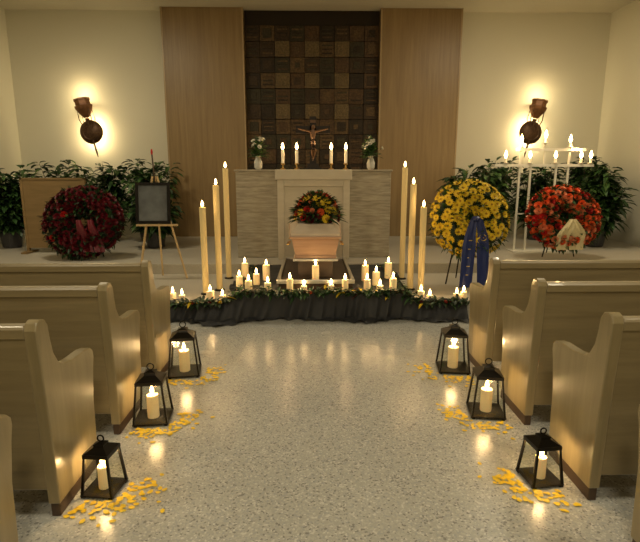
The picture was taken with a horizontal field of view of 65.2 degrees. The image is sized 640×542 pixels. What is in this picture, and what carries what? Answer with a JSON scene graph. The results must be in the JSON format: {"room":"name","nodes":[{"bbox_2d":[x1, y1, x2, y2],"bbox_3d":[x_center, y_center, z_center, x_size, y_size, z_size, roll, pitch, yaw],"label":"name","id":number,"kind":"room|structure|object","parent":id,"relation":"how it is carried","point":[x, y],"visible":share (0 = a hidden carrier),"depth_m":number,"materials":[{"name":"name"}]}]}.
{"room":"house of worship","nodes":[
{"label":"house of worship","id":0,"kind":"room"},
{"bbox_2d":[0,7,25,241],"bbox_3d":[-6.097,-1.452,3.477,0.200,4.710,13.600,0,11,-1],"label":"wall","id":1,"kind":"structure","parent":0,"point":[10,154],"depth_m":9.76,"materials":[{"name":"paint"}]},
{"bbox_2d":[4,9,611,235],"bbox_3d":[-0.172,-2.801,10.353,12.300,4.710,0.200,0,11,-1],"label":"wall","id":2,"kind":"structure","parent":0,"point":[112,58],"depth_m":10.07,"materials":[{"name":"paint"}]},
{"bbox_2d":[73,97,102,156],"bbox_3d":[-4.613,-2.855,9.958,0.474,1.150,0.350,-8,14,-35],"label":"wall sconce","id":3,"kind":"object","parent":2,"relation":"attached to","point":[91,131],"visible":1,"depth_m":9.90,"materials":[{"name":"brown metal"}]},
{"bbox_2d":[160,7,247,236],"bbox_3d":[-2.269,-2.898,10.073,1.578,4.407,0.233,0,11,-1],"label":"panelling","id":4,"kind":"object","parent":2,"relation":"attached to","point":[204,66],"visible":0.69,"depth_m":9.89,"materials":[{"name":"brown wood"}]},
{"bbox_2d":[244,10,379,169],"bbox_3d":[-0.154,-2.915,10.159,2.650,4.407,0.134,0,11,-1],"label":"tiled wall panel","id":5,"kind":"object","parent":2,"relation":"attached to","point":[300,65],"visible":0.64,"depth_m":9.99,"materials":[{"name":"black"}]},
{"bbox_2d":[376,8,463,235],"bbox_3d":[1.967,-2.913,10.148,1.588,4.407,0.233,0,11,-1],"label":"panelling","id":6,"kind":"object","parent":2,"relation":"attached to","point":[420,48],"visible":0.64,"depth_m":9.95,"materials":[{"name":"brown wood"}]},
{"bbox_2d":[519,98,547,156],"bbox_3d":[4.319,-2.886,10.115,0.474,1.150,0.350,7,13,32],"label":"wall sconce","id":7,"kind":"object","parent":2,"relation":"attached to","point":[531,131],"visible":0.99,"depth_m":10.05,"materials":[{"name":"brown metal"}]},
{"bbox_2d":[0,0,634,12],"bbox_3d":[-0.048,-3.881,3.111,12.300,0.200,14.000,0,11,-1],"label":"ceiling","id":8,"kind":"structure","parent":0,"point":[535,6],"depth_m":9.41,"materials":[{"name":"beige paint"}]},
{"bbox_2d":[0,235,639,273],"bbox_3d":[-0.140,-0.290,9.011,11.896,0.300,3.398,0,11,-1],"label":"raised platform","id":9,"kind":"structure","parent":0,"point":[129,250],"depth_m":8.02,"materials":[{"name":"stone"}]},
{"bbox_2d":[0,163,41,247],"bbox_3d":[-5.367,-1.144,8.744,1.144,1.477,1.168,0,11,-1],"label":"potted plant","id":10,"kind":"object","parent":9,"relation":"on","point":[12,228],"visible":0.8,"depth_m":8.62,"materials":[{"name":"green plant"}]},
{"bbox_2d":[19,178,86,253],"bbox_3d":[-4.329,-0.907,8.202,1.080,1.220,0.360,0,11,-1],"label":"display board","id":11,"kind":"object","parent":9,"relation":"on","point":[34,191],"visible":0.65,"depth_m":8.13,"materials":[{"name":"brown wood"}]},
{"bbox_2d":[31,159,92,184],"bbox_3d":[-4.941,-1.386,9.754,1.260,1.563,1.297,6,12,27],"label":"potted plant","id":12,"kind":"object","parent":9,"relation":"on","point":[74,166],"visible":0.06,"depth_m":9.52,"materials":[{"name":"green plant"}]},
{"bbox_2d":[39,183,128,260],"bbox_3d":[-3.632,-0.754,7.728,1.368,1.213,0.831,0,11,-1],"label":"wreath","id":13,"kind":"object","parent":9,"relation":"on","point":[63,223],"visible":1,"depth_m":7.54,"materials":[{"name":"red plant"}]},
{"bbox_2d":[67,162,129,238],"bbox_3d":[-4.199,-1.309,9.591,1.242,1.473,1.245,0,11,-1],"label":"potted plant","id":14,"kind":"object","parent":9,"relation":"on","point":[105,179],"visible":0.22,"depth_m":9.46,"materials":[{"name":"green plant"}]},
{"bbox_2d":[112,158,182,241],"bbox_3d":[-3.278,-1.372,9.659,1.106,1.572,1.177,6,13,28],"label":"potted plant","id":15,"kind":"object","parent":9,"relation":"on","point":[159,167],"visible":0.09,"depth_m":9.43,"materials":[{"name":"green plant"}]},
{"bbox_2d":[124,167,185,247],"bbox_3d":[-2.951,-1.117,8.780,1.113,1.410,1.054,-6,13,-28],"label":"potted plant","id":16,"kind":"object","parent":9,"relation":"on","point":[152,236],"visible":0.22,"depth_m":8.69,"materials":[{"name":"green plant"}]},
{"bbox_2d":[135,149,187,278],"bbox_3d":[-2.185,-0.778,6.911,0.689,1.764,0.249,0,11,-1],"label":"easel","id":17,"kind":"object","parent":9,"relation":"on","point":[152,199],"visible":0.98,"depth_m":6.83,"materials":[{"name":"brown wood"}]},
{"bbox_2d":[170,287,176,299],"bbox_3d":[-1.686,0.264,5.729,0.076,0.172,0.075,0,11,-1],"label":"candle","id":18,"kind":"object","parent":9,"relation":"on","point":[172,294],"visible":0.77,"depth_m":5.71,"materials":[{"name":"beige wax"}]},
{"bbox_2d":[179,289,184,299],"bbox_3d":[-1.565,0.280,5.673,0.072,0.162,0.071,0,11,-1],"label":"candle","id":19,"kind":"object","parent":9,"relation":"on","point":[181,294],"visible":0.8,"depth_m":5.66,"materials":[{"name":"beige wax"}]},
{"bbox_2d":[199,201,208,294],"bbox_3d":[-1.387,-0.275,5.985,0.126,1.132,0.126,0,11,-1],"label":"candle","id":20,"kind":"object","parent":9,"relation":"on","point":[202,210],"visible":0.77,"depth_m":5.96,"materials":[{"name":"beige wax"}]},
{"bbox_2d":[206,286,213,298],"bbox_3d":[-1.250,0.255,5.694,0.090,0.202,0.089,0,11,-1],"label":"candle","id":21,"kind":"object","parent":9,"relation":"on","point":[210,293],"visible":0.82,"depth_m":5.67,"materials":[{"name":"beige wax"}]},
{"bbox_2d":[213,179,224,290],"bbox_3d":[-1.260,-0.437,6.160,0.126,1.382,0.126,0,11,-1],"label":"candle","id":22,"kind":"object","parent":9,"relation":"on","point":[216,204],"visible":0.99,"depth_m":6.14,"materials":[{"name":"beige wax"}]},
{"bbox_2d":[222,163,233,278],"bbox_3d":[-1.274,-0.680,6.856,0.126,1.592,0.126,0,11,-1],"label":"candle","id":23,"kind":"object","parent":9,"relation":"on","point":[225,170],"visible":1,"depth_m":6.83,"materials":[{"name":"beige wax"}]},
{"bbox_2d":[234,169,392,259],"bbox_3d":[-0.106,-0.955,8.112,2.400,1.349,1.250,0,11,-1],"label":"altar","id":24,"kind":"object","parent":9,"relation":"on","point":[264,198],"visible":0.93,"depth_m":7.64,"materials":[{"name":"stone"}]},
{"bbox_2d":[247,136,268,169],"bbox_3d":[-0.963,-1.842,7.771,0.406,0.522,0.424,0,11,-1],"label":"flower vase","id":25,"kind":"object","parent":24,"relation":"on","point":[257,145],"depth_m":7.75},
{"bbox_2d":[281,143,284,168],"bbox_3d":[-0.585,-1.801,7.841,0.090,0.414,0.090,0,11,-1],"label":"candle","id":26,"kind":"object","parent":24,"relation":"on","point":[282,146],"depth_m":7.82,"materials":[{"name":"beige wax"}]},
{"bbox_2d":[295,143,298,168],"bbox_3d":[-0.365,-1.802,7.845,0.090,0.414,0.090,0,11,-1],"label":"candle","id":27,"kind":"object","parent":24,"relation":"on","point":[296,151],"depth_m":7.83,"materials":[{"name":"beige wax"}]},
{"bbox_2d":[296,116,329,168],"bbox_3d":[-0.110,-1.994,7.808,0.530,0.806,0.177,0,11,-1],"label":"crucifix","id":28,"kind":"object","parent":24,"relation":"on","point":[312,129],"visible":1,"depth_m":7.75,"materials":[{"name":"black wood"}]},
{"bbox_2d":[329,143,332,168],"bbox_3d":[0.175,-1.804,7.854,0.090,0.414,0.090,0,11,-1],"label":"candle","id":29,"kind":"object","parent":24,"relation":"on","point":[331,151],"depth_m":7.84,"materials":[{"name":"beige wax"}]},
{"bbox_2d":[343,143,347,168],"bbox_3d":[0.405,-1.805,7.858,0.090,0.414,0.090,0,11,-1],"label":"candle","id":30,"kind":"object","parent":24,"relation":"on","point":[345,163],"depth_m":7.84,"materials":[{"name":"beige wax"}]},
{"bbox_2d":[359,135,382,169],"bbox_3d":[0.798,-1.857,7.812,0.405,0.535,0.403,0,11,-1],"label":"flower vase","id":31,"kind":"object","parent":24,"relation":"on","point":[369,148],"depth_m":7.77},
{"bbox_2d":[277,252,354,289],"bbox_3d":[-0.063,-0.094,6.396,0.880,0.335,1.590,0,11,-1],"label":"platform","id":32,"kind":"object","parent":9,"relation":"on","point":[335,269],"depth_m":5.82,"materials":[{"name":"brown wood"}]},
{"bbox_2d":[312,259,318,278],"bbox_3d":[-0.051,-0.014,5.704,0.080,0.242,0.079,0,11,-1],"label":"candle","id":33,"kind":"object","parent":32,"relation":"on","point":[315,268],"visible":0.82,"depth_m":5.68,"materials":[{"name":"beige wax"}]},
{"bbox_2d":[399,161,407,279],"bbox_3d":[1.138,-0.678,6.819,0.126,1.602,0.126,0,11,-1],"label":"candle","id":34,"kind":"object","parent":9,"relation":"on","point":[404,169],"visible":0.94,"depth_m":6.79,"materials":[{"name":"beige wax"}]},
{"bbox_2d":[406,178,416,289],"bbox_3d":[1.139,-0.450,6.201,0.126,1.392,0.126,0,11,-1],"label":"candle","id":35,"kind":"object","parent":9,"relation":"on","point":[413,187],"visible":0.92,"depth_m":6.17,"materials":[{"name":"beige wax"}]},
{"bbox_2d":[415,201,426,293],"bbox_3d":[1.233,-0.284,6.031,0.126,1.132,0.126,0,11,-1],"label":"candle","id":36,"kind":"object","parent":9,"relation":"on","point":[423,211],"visible":0.79,"depth_m":6.00,"materials":[{"name":"beige wax"}]},
{"bbox_2d":[427,176,511,287],"bbox_3d":[1.916,-0.501,6.389,0.999,1.403,0.817,-7,13,-33],"label":"flower wreath","id":37,"kind":"object","parent":9,"relation":"on","point":[469,219],"visible":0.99,"depth_m":6.21,"materials":[{"name":"yellow plant"}]},
{"bbox_2d":[435,164,505,195],"bbox_3d":[2.610,-1.162,8.887,1.232,1.456,1.106,-11,15,-44],"label":"potted plant","id":38,"kind":"object","parent":9,"relation":"on","point":[464,173],"visible":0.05,"depth_m":8.74,"materials":[{"name":"green plant"}]},
{"bbox_2d":[473,156,523,221],"bbox_3d":[3.365,-1.403,9.718,1.051,1.610,1.372,0,11,-1],"label":"potted plant","id":39,"kind":"object","parent":9,"relation":"on","point":[503,188],"visible":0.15,"depth_m":9.42,"materials":[{"name":"green plant"}]},
{"bbox_2d":[508,167,565,239],"bbox_3d":[4.254,-1.341,9.764,1.132,1.470,1.151,0,11,-1],"label":"potted plant","id":40,"kind":"object","parent":9,"relation":"on","point":[540,181],"visible":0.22,"depth_m":9.66,"materials":[{"name":"green plant"}]},
{"bbox_2d":[494,130,593,252],"bbox_3d":[3.665,-1.308,8.270,1.630,1.982,0.320,0,11,-1],"label":"candelabra","id":41,"kind":"object","parent":9,"relation":"on","point":[521,148],"visible":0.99,"depth_m":8.17,"materials":[{"name":"white metal"}]},
{"bbox_2d":[522,182,606,256],"bbox_3d":[3.725,-0.789,7.716,1.334,1.160,0.829,0,11,-1],"label":"flower wreath","id":42,"kind":"object","parent":9,"relation":"on","point":[564,218],"visible":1,"depth_m":7.50,"materials":[{"name":"red plant"}]},
{"bbox_2d":[561,156,612,189],"bbox_3d":[5.236,-1.444,9.930,1.061,1.609,1.105,0,11,-1],"label":"potted plant","id":43,"kind":"object","parent":9,"relation":"on","point":[577,172],"visible":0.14,"depth_m":9.76,"materials":[{"name":"green plant"}]},
{"bbox_2d":[569,162,638,246],"bbox_3d":[4.929,-1.156,8.860,1.116,1.455,1.201,0,11,-1],"label":"potted plant","id":44,"kind":"object","parent":9,"relation":"on","point":[608,197],"visible":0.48,"depth_m":8.66,"materials":[{"name":"green plant"}]},
{"bbox_3d":[-0.003,0.148,6.455,1.780,0.120,1.690,0,11,-1],"label":"display platform","id":45,"kind":"object","parent":9,"relation":"on","visible":0},
{"bbox_2d":[170,264,468,325],"bbox_3d":[-0.091,0.243,6.276,3.453,0.296,2.134,0,11,-1],"label":"draped cloth","id":46,"kind":"object","parent":45,"relation":"on","point":[351,309],"visible":0.55,"depth_m":5.55,"materials":[{"name":"grey fabric"}]},
{"bbox_2d":[219,289,225,299],"bbox_3d":[-1.112,0.279,5.701,0.072,0.152,0.071,0,11,-1],"label":"candle","id":47,"kind":"object","parent":46,"relation":"on","point":[222,292],"visible":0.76,"depth_m":5.69,"materials":[{"name":"beige wax"}]},
{"bbox_2d":[236,271,242,286],"bbox_3d":[-0.941,0.088,5.830,0.080,0.202,0.079,0,11,-1],"label":"candle","id":48,"kind":"object","parent":46,"relation":"on","point":[239,279],"visible":0.94,"depth_m":5.81,"materials":[{"name":"beige wax"}]},
{"bbox_2d":[241,257,248,277],"bbox_3d":[-0.953,-0.043,6.344,0.090,0.262,0.089,0,11,-1],"label":"candle","id":49,"kind":"object","parent":46,"relation":"on","point":[244,266],"visible":0.88,"depth_m":6.32,"materials":[{"name":"beige wax"}]},
{"bbox_2d":[245,274,251,289],"bbox_3d":[-0.798,0.136,5.587,0.080,0.202,0.079,0,11,-1],"label":"candle","id":50,"kind":"object","parent":46,"relation":"on","point":[248,283],"visible":0.82,"depth_m":5.56,"materials":[{"name":"beige wax"}]},
{"bbox_2d":[253,268,259,284],"bbox_3d":[-0.759,0.062,5.961,0.080,0.202,0.079,0,11,-1],"label":"candle","id":51,"kind":"object","parent":46,"relation":"on","point":[256,276],"visible":0.99,"depth_m":5.94,"materials":[{"name":"beige wax"}]},
{"bbox_2d":[263,260,269,280],"bbox_3d":[-0.667,-0.015,6.202,0.090,0.262,0.089,0,11,-1],"label":"candle","id":52,"kind":"object","parent":46,"relation":"on","point":[266,268],"visible":0.94,"depth_m":6.17,"materials":[{"name":"beige wax"}]},
{"bbox_2d":[264,276,270,289],"bbox_3d":[-0.582,0.149,5.573,0.076,0.182,0.075,0,11,-1],"label":"candle","id":53,"kind":"object","parent":46,"relation":"on","point":[267,283],"visible":0.73,"depth_m":5.55,"materials":[{"name":"beige wax"}]},
{"bbox_2d":[287,273,292,291],"bbox_3d":[-0.336,0.126,5.584,0.072,0.222,0.071,0,11,-1],"label":"candle","id":54,"kind":"object","parent":46,"relation":"on","point":[289,280],"visible":0.85,"depth_m":5.56,"materials":[{"name":"beige wax"}]},
{"bbox_2d":[301,280,306,289],"bbox_3d":[-0.179,0.165,5.594,0.070,0.142,0.069,0,11,-1],"label":"candle","id":55,"kind":"object","parent":46,"relation":"on","point":[303,286],"visible":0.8,"depth_m":5.58,"materials":[{"name":"beige wax"}]},
{"bbox_2d":[287,219,343,258],"bbox_3d":[-0.068,-0.540,6.599,0.700,0.460,1.800,0,11,-1],"label":"coffin","id":56,"kind":"object","parent":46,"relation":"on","point":[314,240],"visible":0.93,"depth_m":5.76,"materials":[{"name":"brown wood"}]},
{"bbox_2d":[287,189,347,224],"bbox_3d":[-0.026,-0.775,5.992,0.748,0.417,0.698,0,11,-1],"label":"flower","id":57,"kind":"object","parent":56,"relation":"on","point":[313,206],"depth_m":5.84,"materials":[{"name":"multicoloured plant"}]},
{"bbox_2d":[170,263,469,310],"bbox_3d":[-0.098,0.167,6.294,3.587,0.316,1.833,0,11,-1],"label":"leaf garland","id":58,"kind":"object","parent":46,"relation":"on","point":[299,292],"visible":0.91,"depth_m":5.50,"materials":[{"name":"green plant"}]},
{"bbox_2d":[328,279,333,289],"bbox_3d":[0.124,0.159,5.598,0.070,0.152,0.069,0,11,-1],"label":"candle","id":59,"kind":"object","parent":46,"relation":"on","point":[331,285],"visible":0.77,"depth_m":5.58,"materials":[{"name":"beige wax"}]},
{"bbox_2d":[342,274,347,290],"bbox_3d":[0.281,0.129,5.595,0.072,0.212,0.071,0,11,-1],"label":"candle","id":60,"kind":"object","parent":46,"relation":"on","point":[344,281],"visible":0.82,"depth_m":5.57,"materials":[{"name":"beige wax"}]},
{"bbox_2d":[361,260,368,280],"bbox_3d":[0.558,-0.010,6.175,0.090,0.262,0.089,0,11,-1],"label":"candle","id":61,"kind":"object","parent":46,"relation":"on","point":[365,268],"visible":0.85,"depth_m":6.15,"materials":[{"name":"beige wax"}]},
{"bbox_2d":[364,273,370,290],"bbox_3d":[0.528,0.128,5.600,0.076,0.212,0.075,0,11,-1],"label":"candle","id":62,"kind":"object","parent":46,"relation":"on","point":[367,282],"visible":0.81,"depth_m":5.58,"materials":[{"name":"beige wax"}]},
{"bbox_2d":[372,266,379,285],"bbox_3d":[0.667,0.052,5.934,0.090,0.232,0.089,0,11,-1],"label":"candle","id":63,"kind":"object","parent":46,"relation":"on","point":[375,274],"visible":0.94,"depth_m":5.91,"materials":[{"name":"beige wax"}]},
{"bbox_2d":[385,257,391,278],"bbox_3d":[0.865,-0.045,6.326,0.090,0.272,0.089,0,11,-1],"label":"candle","id":64,"kind":"object","parent":46,"relation":"on","point":[388,265],"visible":0.94,"depth_m":6.30,"materials":[{"name":"beige wax"}]},
{"bbox_2d":[389,272,396,290],"bbox_3d":[0.821,0.120,5.614,0.080,0.222,0.079,0,11,-1],"label":"candle","id":65,"kind":"object","parent":46,"relation":"on","point":[393,281],"visible":0.85,"depth_m":5.59,"materials":[{"name":"beige wax"}]},
{"bbox_2d":[417,285,424,299],"bbox_3d":[1.159,0.252,5.738,0.080,0.192,0.079,0,11,-1],"label":"candle","id":66,"kind":"object","parent":46,"relation":"on","point":[420,292],"visible":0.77,"depth_m":5.71,"materials":[{"name":"beige wax"}]},
{"bbox_2d":[13,317,636,541],"bbox_3d":[-0.048,0.937,4.056,12.300,0.200,14.000,0,11,-1],"label":"floor","id":67,"kind":"structure","parent":0,"point":[319,430],"depth_m":2.87,"materials":[{"name":"stone"}]},
{"bbox_2d":[0,414,18,541],"bbox_3d":[-3.263,0.798,1.716,4.100,0.972,0.522,0,11,-1],"label":"pew","id":68,"kind":"object","parent":67,"relation":"on","point":[8,524],"visible":1,"depth_m":1.94,"materials":[{"name":"brown wood"}]},
{"bbox_2d":[0,319,96,515],"bbox_3d":[-3.277,0.653,2.457,4.100,0.972,0.522,0,11,-1],"label":"pew","id":69,"kind":"object","parent":67,"relation":"on","point":[49,402],"visible":0.91,"depth_m":2.31,"materials":[{"name":"brown wood"}]},
{"bbox_2d":[0,282,142,433],"bbox_3d":[-3.290,0.508,3.198,4.100,0.972,0.522,0,11,-1],"label":"pew","id":70,"kind":"object","parent":67,"relation":"on","point":[76,317],"visible":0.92,"depth_m":2.97,"materials":[{"name":"brown wood"}]},
{"bbox_2d":[0,260,171,371],"bbox_3d":[-3.304,0.362,3.939,4.100,0.972,0.522,0,11,-1],"label":"pew","id":71,"kind":"object","parent":67,"relation":"on","point":[133,285],"visible":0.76,"depth_m":3.67,"materials":[{"name":"brown wood"}]},
{"bbox_2d":[80,435,127,499],"bbox_3d":[-1.107,0.974,2.546,0.170,0.306,0.170,1,11,6],"label":"candle lantern","id":72,"kind":"object","parent":67,"relation":"on","point":[104,485],"visible":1,"depth_m":2.52,"materials":[{"name":"black metal"}]},
{"bbox_2d":[63,473,166,526],"bbox_3d":[-1.003,1.139,2.474,0.477,0.007,0.343,-4,12,-21],"label":"flower petals","id":73,"kind":"object","parent":67,"relation":"on","point":[125,494],"visible":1,"depth_m":2.45,"materials":[{"name":"yellow plant"}]},
{"bbox_2d":[132,363,173,427],"bbox_3d":[-1.100,0.787,3.273,0.225,0.392,0.225,-1,11,-7],"label":"candle lantern","id":74,"kind":"object","parent":67,"relation":"on","point":[153,415],"visible":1,"depth_m":3.25,"materials":[{"name":"black metal"}]},
{"bbox_2d":[125,409,214,443],"bbox_3d":[-0.952,0.995,3.206,0.542,0.007,0.269,-11,15,-44],"label":"flower petals","id":75,"kind":"object","parent":67,"relation":"on","point":[141,430],"visible":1,"depth_m":3.17,"materials":[{"name":"yellow plant"}]},
{"bbox_2d":[167,321,201,378],"bbox_3d":[-1.099,0.615,4.035,0.250,0.438,0.250,-2,11,-9],"label":"candle lantern","id":76,"kind":"object","parent":67,"relation":"on","point":[184,369],"visible":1,"depth_m":4.01,"materials":[{"name":"black metal"}]},
{"bbox_2d":[166,364,226,388],"bbox_3d":[-0.935,0.843,3.983,0.286,0.007,0.577,11,15,44],"label":"flower petals","id":77,"kind":"object","parent":67,"relation":"on","point":[208,369],"visible":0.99,"depth_m":3.93,"materials":[{"name":"yellow plant"}]},
{"bbox_2d":[153,273,476,316],"bbox_3d":[-0.093,0.282,6.484,11.896,0.150,1.778,0,11,-1],"label":"step","id":78,"kind":"structure","parent":67,"relation":"on","point":[192,287],"depth_m":6.68,"materials":[{"name":"beige stone"}]},
{"bbox_2d":[460,286,466,298],"bbox_3d":[1.663,0.252,5.788,0.076,0.172,0.075,0,11,-1],"label":"candle","id":79,"kind":"object","parent":78,"relation":"on","point":[463,293],"visible":0.86,"depth_m":5.77,"materials":[{"name":"beige wax"}]},
{"bbox_2d":[406,363,474,386],"bbox_3d":[0.940,0.836,4.018,0.618,0.007,0.330,10,15,42],"label":"flower petals","id":80,"kind":"object","parent":67,"relation":"on","point":[425,364],"visible":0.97,"depth_m":3.98,"materials":[{"name":"yellow plant"}]},
{"bbox_2d":[435,318,470,374],"bbox_3d":[1.100,0.600,4.113,0.250,0.438,0.250,1,11,6],"label":"candle lantern","id":81,"kind":"object","parent":67,"relation":"on","point":[452,365],"visible":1,"depth_m":4.09,"materials":[{"name":"black metal"}]},
{"bbox_2d":[436,403,514,439],"bbox_3d":[1.007,0.979,3.292,0.524,0.006,0.343,4,12,20],"label":"flower petals","id":82,"kind":"object","parent":67,"relation":"on","point":[458,411],"visible":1,"depth_m":3.26,"materials":[{"name":"yellow plant"}]},
{"bbox_2d":[466,358,505,420],"bbox_3d":[1.123,0.770,3.362,0.225,0.392,0.225,1,11,7],"label":"candle lantern","id":83,"kind":"object","parent":67,"relation":"on","point":[485,409],"visible":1,"depth_m":3.34,"materials":[{"name":"black metal"}]},
{"bbox_2d":[478,462,581,511],"bbox_3d":[1.037,1.119,2.577,0.544,0.007,0.234,10,15,43],"label":"flower petals","id":84,"kind":"object","parent":67,"relation":"on","point":[508,476],"visible":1,"depth_m":2.55,"materials":[{"name":"yellow plant"}]},
{"bbox_2d":[515,427,563,488],"bbox_3d":[1.167,0.961,2.636,0.175,0.296,0.175,-2,11,-8],"label":"candle lantern","id":85,"kind":"object","parent":67,"relation":"on","point":[538,476],"visible":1,"depth_m":2.61,"materials":[{"name":"black metal"}]},
{"bbox_2d":[468,258,639,366],"bbox_3d":[3.344,0.326,4.125,4.100,0.972,0.522,0,11,-1],"label":"pew","id":86,"kind":"object","parent":67,"relation":"on","point":[508,282],"visible":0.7,"depth_m":3.80,"materials":[{"name":"brown wood"}]},
{"bbox_2d":[500,278,639,424],"bbox_3d":[3.357,0.471,3.384,4.100,0.972,0.522,0,11,-1],"label":"pew","id":87,"kind":"object","parent":67,"relation":"on","point":[572,312],"visible":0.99,"depth_m":3.10,"materials":[{"name":"brown wood"}]},
{"bbox_2d":[549,312,639,499],"bbox_3d":[3.371,0.617,2.643,4.100,0.972,0.522,0,11,-1],"label":"pew","id":88,"kind":"object","parent":67,"relation":"on","point":[596,393],"visible":0.91,"depth_m":2.43,"materials":[{"name":"brown wood"}]},
{"bbox_2d":[631,404,639,541],"bbox_3d":[3.385,0.762,1.902,4.100,0.972,0.522,0,11,-1],"label":"pew","id":89,"kind":"object","parent":67,"relation":"on","point":[635,529],"visible":1,"depth_m":2.10,"materials":[{"name":"brown wood"}]},
{"bbox_2d":[597,0,639,245],"bbox_3d":[6.001,-1.493,3.690,0.200,4.710,13.600,0,11,-1],"label":"wall","id":90,"kind":"structure","parent":0,"point":[619,132],"depth_m":9.49,"materials":[{"name":"paint"}]}
]}

